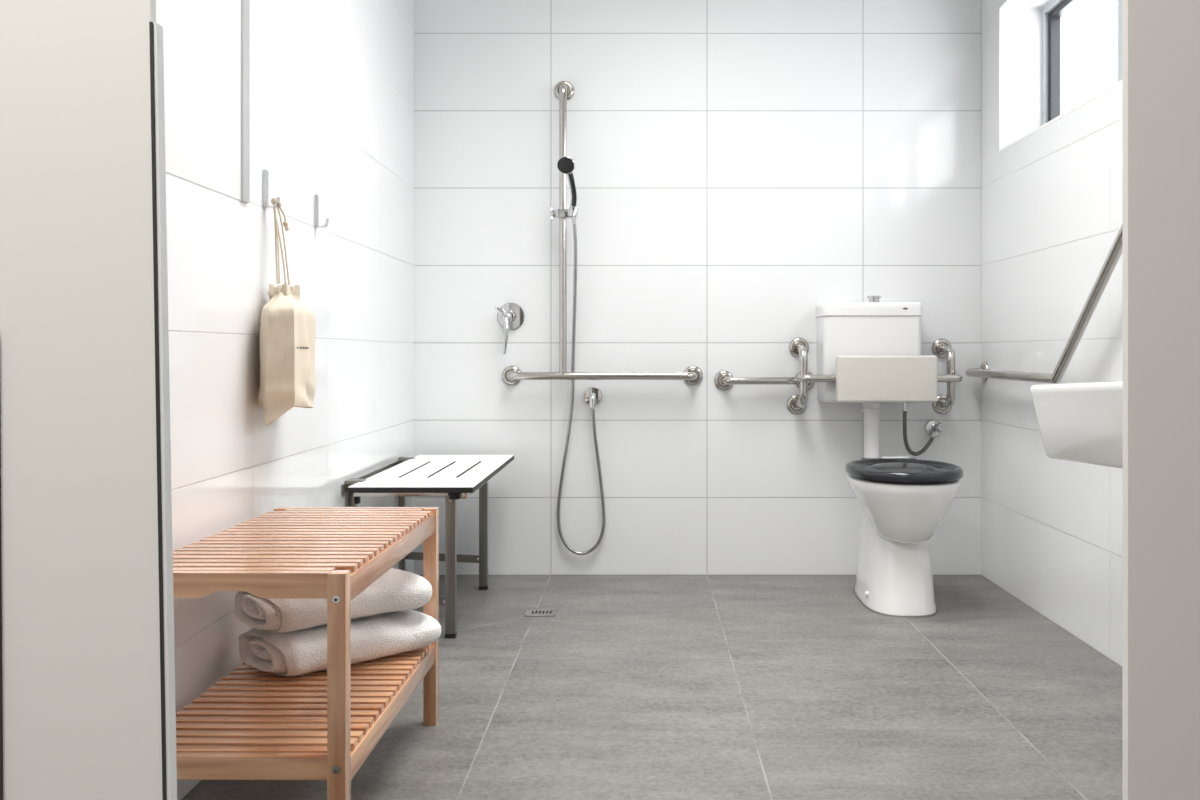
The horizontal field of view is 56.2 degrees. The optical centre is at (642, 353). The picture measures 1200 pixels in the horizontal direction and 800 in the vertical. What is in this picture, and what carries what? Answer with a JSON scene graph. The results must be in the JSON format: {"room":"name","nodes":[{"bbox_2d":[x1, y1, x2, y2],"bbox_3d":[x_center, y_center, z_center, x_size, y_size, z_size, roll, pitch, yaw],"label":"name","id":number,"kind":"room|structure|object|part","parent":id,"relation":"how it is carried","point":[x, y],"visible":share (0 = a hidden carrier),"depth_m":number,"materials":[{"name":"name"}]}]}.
{"room":"accessible bathroom","nodes":[
{"label":"accessible bathroom","id":0,"kind":"room"},
{"bbox_2d":[166,0,413,799],"bbox_3d":[-0.963,-0.518,2.725,0.150,2.750,3.250,0,0,0],"label":"wall","id":1,"kind":"structure","parent":0,"point":[332,81],"depth_m":2.89,"materials":[{"name":"white tile"}]},
{"bbox_2d":[156,0,249,202],"bbox_3d":[-0.884,-0.965,2.107,0.007,1.256,0.814,0,0,0],"label":"panel","id":2,"kind":"object","parent":1,"relation":"attached to","point":[206,43],"visible":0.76,"depth_m":2.28,"materials":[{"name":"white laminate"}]},
{"bbox_3d":[-0.884,-0.965,2.494,0.007,1.256,0.040,0,0,0],"label":"edge trim","id":3,"kind":"part","parent":2,"relation":"part of","materials":[{"name":"silver metal"}]},
{"bbox_2d":[263,169,279,207],"bbox_3d":[-0.870,-0.387,2.630,0.035,0.089,0.022,0,0,0],"label":"coat hook","id":4,"kind":"object","parent":1,"relation":"attached to","point":[265,172],"visible":1,"depth_m":2.62,"materials":[{"name":"silver metal"}]},
{"bbox_3d":[-0.884,-0.387,2.630,0.007,0.088,0.022,0,0,0],"label":"plate","id":5,"kind":"part","parent":4,"relation":"part of","materials":[{"name":"silver metal"}]},
{"bbox_2d":[258,197,315,424],"bbox_3d":[-0.826,-0.103,2.618,0.108,0.526,0.261,0,0,0],"label":"drawstring bag","id":6,"kind":"object","parent":4,"relation":"hanging from","point":[287,327],"visible":1,"depth_m":2.52,"materials":[{"name":"fabric"}]},
{"bbox_2d":[314,194,328,227],"bbox_3d":[-0.870,-0.387,3.040,0.035,0.089,0.022,0,0,0],"label":"coat hook","id":7,"kind":"object","parent":1,"relation":"attached to","point":[316,197],"visible":1,"depth_m":3.03,"materials":[{"name":"silver metal"}]},
{"bbox_3d":[-0.884,-0.387,3.040,0.007,0.088,0.022,0,0,0],"label":"plate","id":8,"kind":"part","parent":7,"relation":"part of","materials":[{"name":"silver metal"}]},
{"bbox_2d":[0,0,1199,799],"bbox_3d":[0.225,-0.518,1.046,2.550,2.750,0.012,0,0,0],"label":"wall","id":9,"kind":"structure","parent":0,"point":[81,681],"depth_m":1.04,"materials":[{"name":"white paint"}]},
{"bbox_2d":[0,420,2,799],"bbox_3d":[-0.608,0.417,1.035,0.036,0.879,0.010,0,0,0],"label":"guard","id":10,"kind":"object","parent":9,"relation":"attached to","point":[1,702],"visible":1,"depth_m":1.04,"materials":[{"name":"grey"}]},
{"bbox_2d":[149,22,176,799],"bbox_3d":[-0.443,0.275,1.045,0.027,1.164,0.018,0,0,0],"label":"strip","id":11,"kind":"object","parent":9,"relation":"attached to","point":[162,381],"visible":1,"depth_m":1.04,"materials":[{"name":"grey metal"}]},
{"bbox_2d":[181,575,1121,799],"bbox_3d":[0.000,0.907,1.150,4.400,0.100,6.700,0,0,0],"label":"floor","id":12,"kind":"structure","parent":0,"point":[637,687],"depth_m":2.77,"materials":[{"name":"grey tile"}]},
{"bbox_2d":[173,507,438,799],"bbox_3d":[-0.668,0.607,2.223,0.376,0.500,0.802,0,0,1],"label":"slatted bench","id":13,"kind":"object","parent":12,"relation":"on","point":[253,724],"visible":0.7,"depth_m":2.01,"materials":[{"name":"brown wood"}]},
{"bbox_3d":[-0.838,0.607,2.607,0.030,0.500,0.034,0,0,1],"label":"leg","id":14,"kind":"part","parent":13,"relation":"part of","materials":[{"name":"brown wood"}]},
{"bbox_2d":[176,645,430,752],"bbox_3d":[-0.668,0.661,2.223,0.368,0.012,0.739,0,0,0],"label":"slatted shelf","id":15,"kind":"object","parent":13,"relation":"attached to","point":[249,710],"depth_m":2.08,"materials":[{"name":"brown wood"}]},
{"bbox_3d":[-0.498,0.607,1.839,0.030,0.500,0.034,0,0,1],"label":"leg","id":16,"kind":"part","parent":13,"relation":"part of","materials":[{"name":"brown wood"}]},
{"bbox_2d":[239,610,440,676],"bbox_3d":[-0.649,0.611,2.431,0.396,0.087,0.239,0,0,-44],"label":"folded towel","id":17,"kind":"object","parent":13,"relation":"on","point":[303,651],"visible":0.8,"depth_m":2.34,"materials":[{"name":"white fabric"}]},
{"bbox_2d":[234,568,431,632],"bbox_3d":[-0.664,0.525,2.435,0.387,0.085,0.233,0,0,-41],"label":"folded towel","id":18,"kind":"object","parent":17,"relation":"on","point":[395,590],"visible":0.7,"depth_m":2.35,"materials":[{"name":"white fabric"}]},
{"bbox_3d":[-0.490,0.388,2.221,0.019,0.044,0.730,0,0,1],"label":"rail","id":19,"kind":"part","parent":13,"relation":"part of","materials":[{"name":"brown wood"}]},
{"bbox_3d":[-0.490,0.688,2.221,0.019,0.040,0.730,0,0,1],"label":"shelf rail","id":20,"kind":"part","parent":13,"relation":"part of","materials":[{"name":"brown wood"}]},
{"bbox_3d":[-0.492,0.607,2.603,0.030,0.500,0.034,0,0,0],"label":"leg","id":21,"kind":"part","parent":13,"relation":"part of","materials":[{"name":"brown wood"}]},
{"bbox_2d":[341,455,513,637],"bbox_3d":[-0.688,0.617,3.730,0.401,0.480,1.030,0,0,0],"label":"shower bench","id":22,"kind":"object","parent":12,"relation":"on","point":[451,477],"visible":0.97,"depth_m":3.46,"materials":[{"name":"white plastic"}]},
{"bbox_3d":[-0.689,0.409,3.710,0.352,0.023,0.950,0,0,0],"label":"under frame","id":23,"kind":"part","parent":22,"relation":"part of","materials":[{"name":"black metal"}]},
{"bbox_3d":[-0.666,0.382,3.730,0.358,0.002,1.030,0,0,0],"label":"seat panel","id":24,"kind":"part","parent":22,"relation":"part of","materials":[{"name":"white plastic"}]},
{"bbox_3d":[-0.581,0.630,3.395,0.030,0.430,0.030,0,0,0],"label":"leg","id":25,"kind":"part","parent":22,"relation":"part of","materials":[{"name":"silver metal"}]},
{"bbox_3d":[-0.581,0.630,4.090,0.030,0.430,0.030,0,0,0],"label":"leg","id":26,"kind":"part","parent":22,"relation":"part of","materials":[{"name":"silver metal"}]},
{"bbox_2d":[524,609,557,616],"bbox_3d":[-0.337,0.856,3.712,0.102,0.003,0.102,0,0,0],"label":"floor drain","id":27,"kind":"object","parent":12,"relation":"on","point":[529,612],"visible":1,"depth_m":3.70,"materials":[{"name":"grey metal"}]},
{"bbox_2d":[845,457,962,617],"bbox_3d":[0.872,0.612,3.860,0.374,0.490,0.686,0,0,0],"label":"toilet","id":28,"kind":"object","parent":12,"relation":"on","point":[903,501],"visible":1,"depth_m":3.67,"materials":[{"name":"white ceramic"}]},
{"bbox_3d":[0.872,0.516,3.795,0.356,0.209,0.530,0,0,0],"label":"bowl","id":29,"kind":"part","parent":28,"relation":"part of","materials":[{"name":"white ceramic"}]},
{"bbox_3d":[0.872,0.387,3.752,0.374,0.034,0.471,0,0,0],"label":"lid","id":30,"kind":"part","parent":28,"relation":"part of","materials":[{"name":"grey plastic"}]},
{"bbox_2d":[414,0,980,574],"bbox_3d":[0.222,-0.518,4.425,2.520,2.750,0.150,0,0,0],"label":"wall","id":31,"kind":"structure","parent":0,"point":[743,168],"depth_m":4.35,"materials":[{"name":"white tile"}]},
{"bbox_2d":[495,303,524,353],"bbox_3d":[-0.512,-0.099,4.302,0.106,0.199,0.097,0,0,0],"label":"shower mixer","id":32,"kind":"object","parent":31,"relation":"attached to","point":[510,316],"visible":1,"depth_m":4.34,"materials":[{"name":"silver metal"}]},
{"bbox_3d":[-0.529,-0.091,4.290,0.056,0.183,0.061,0,0,22],"label":"lever","id":33,"kind":"part","parent":32,"relation":"part of","materials":[{"name":"silver metal"}]},
{"bbox_3d":[-0.512,-0.145,4.345,0.106,0.106,0.010,0,0,0],"label":"wall plate","id":34,"kind":"part","parent":32,"relation":"part of","materials":[{"name":"silver metal"}]},
{"bbox_2d":[584,387,601,406],"bbox_3d":[-0.194,0.166,4.320,0.072,0.079,0.060,0,0,0],"label":"outlet","id":35,"kind":"object","parent":31,"relation":"attached to","point":[592,395],"visible":1,"depth_m":4.34,"materials":[{"name":"silver metal"}]},
{"bbox_2d":[502,81,702,385],"bbox_3d":[-0.157,-0.468,4.305,0.780,1.182,0.090,0,0,0],"label":"grab rail","id":36,"kind":"object","parent":31,"relation":"attached to","point":[564,90],"visible":1,"depth_m":4.26,"materials":[{"name":"grey metal"}]},
{"bbox_2d":[550,206,577,221],"bbox_3d":[-0.291,-0.533,4.267,0.118,0.060,0.069,0,0,33],"label":"slider","id":37,"kind":"object","parent":36,"relation":"attached to","point":[559,213],"visible":0.99,"depth_m":4.25,"materials":[{"name":"silver metal"}]},
{"bbox_3d":[-0.343,-0.533,4.275,0.024,0.060,0.028,0,0,0],"label":"clamp knob","id":38,"kind":"part","parent":37,"relation":"part of","materials":[{"name":"silver metal"}]},
{"bbox_2d":[557,156,605,554],"bbox_3d":[-0.238,0.025,4.217,0.188,1.502,0.230,0,0,0],"label":"shower","id":39,"kind":"object","parent":36,"relation":"attached to","point":[565,164],"visible":0.99,"depth_m":4.31,"materials":[{"name":"silver metal"}]},
{"bbox_3d":[-0.267,-0.613,4.181,0.033,0.162,0.120,0,0,7],"label":"handle","id":40,"kind":"part","parent":39,"relation":"part of","materials":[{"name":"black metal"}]},
{"bbox_2d":[714,370,814,390],"bbox_3d":[0.471,0.103,4.309,0.392,0.078,0.082,0,0,0],"label":"grab rail","id":41,"kind":"object","parent":31,"relation":"attached to","point":[724,380],"visible":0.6,"depth_m":4.29,"materials":[{"name":"grey metal"}]},
{"bbox_2d":[816,296,922,457],"bbox_3d":[0.857,0.136,4.224,0.375,0.712,0.250,0,0,0],"label":"cistern","id":42,"kind":"object","parent":31,"relation":"attached to","point":[873,327],"visible":0.65,"depth_m":4.17,"materials":[{"name":"white ceramic"}]},
{"bbox_3d":[0.857,0.021,4.261,0.369,0.325,0.176,0,0,0],"label":"tank","id":43,"kind":"part","parent":42,"relation":"part of","materials":[{"name":"white ceramic"}]},
{"bbox_3d":[0.857,-0.167,4.259,0.375,0.052,0.180,0,0,0],"label":"lid","id":44,"kind":"part","parent":42,"relation":"part of","materials":[{"name":"white ceramic"}]},
{"bbox_2d":[786,337,962,414],"bbox_3d":[0.877,0.085,4.220,0.642,0.299,0.260,0,0,0],"label":"toilet backrest","id":45,"kind":"object","parent":31,"relation":"attached to","point":[858,378],"visible":1,"depth_m":4.09,"materials":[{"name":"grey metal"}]},
{"bbox_2d":[902,403,944,455],"bbox_3d":[1.070,0.287,4.308,0.191,0.205,0.068,0,0,-17],"label":"valve","id":46,"kind":"object","parent":31,"relation":"attached to","point":[939,427],"visible":1,"depth_m":4.29,"materials":[{"name":"silver metal"}]},
{"bbox_3d":[1.124,0.287,4.343,0.066,0.066,0.013,0,0,0],"label":"plate","id":47,"kind":"part","parent":46,"relation":"part of","materials":[{"name":"silver metal"}]},
{"bbox_3d":[1.141,0.282,4.309,0.040,0.039,0.027,0,0,-21],"label":"valve knob","id":48,"kind":"part","parent":46,"relation":"part of","materials":[{"name":"silver metal"}]},
{"bbox_2d":[981,0,1121,666],"bbox_3d":[1.392,-0.518,2.725,0.160,2.750,3.250,0,0,0],"label":"wall","id":49,"kind":"structure","parent":0,"point":[1051,200],"depth_m":3.62,"materials":[{"name":"white tile"}]},
{"bbox_2d":[966,225,1121,383],"bbox_3d":[1.271,-0.137,3.579,0.082,0.487,1.516,0,0,0],"label":"grab rail","id":50,"kind":"object","parent":49,"relation":"attached to","point":[1115,252],"visible":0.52,"depth_m":3.23,"materials":[{"name":"grey metal"}]},
{"bbox_2d":[999,0,1121,151],"bbox_3d":[1.417,-1.010,2.790,0.211,0.535,2.680,0,0,0],"label":"window","id":51,"kind":"structure","parent":49,"relation":"in","point":[1029,30],"depth_m":4.12,"materials":[{"name":"white paint"}]},
{"bbox_3d":[1.498,-1.014,3.783,0.037,0.457,0.625,0,0,0],"label":"sash","id":52,"kind":"part","parent":51,"relation":"part of","materials":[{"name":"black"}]},
{"bbox_3d":[1.494,-1.014,2.790,0.055,0.527,2.680,0,0,0],"label":"frame","id":53,"kind":"part","parent":51,"relation":"part of","materials":[{"name":"white metal"}]},
{"bbox_2d":[1030,381,1121,467],"bbox_3d":[1.077,0.136,2.163,0.468,0.186,0.605,0,0,0],"label":"washbasin","id":54,"kind":"object","parent":49,"relation":"attached to","point":[1078,422],"visible":0.38,"depth_m":2.19,"materials":[{"name":"white ceramic"}]}
]}

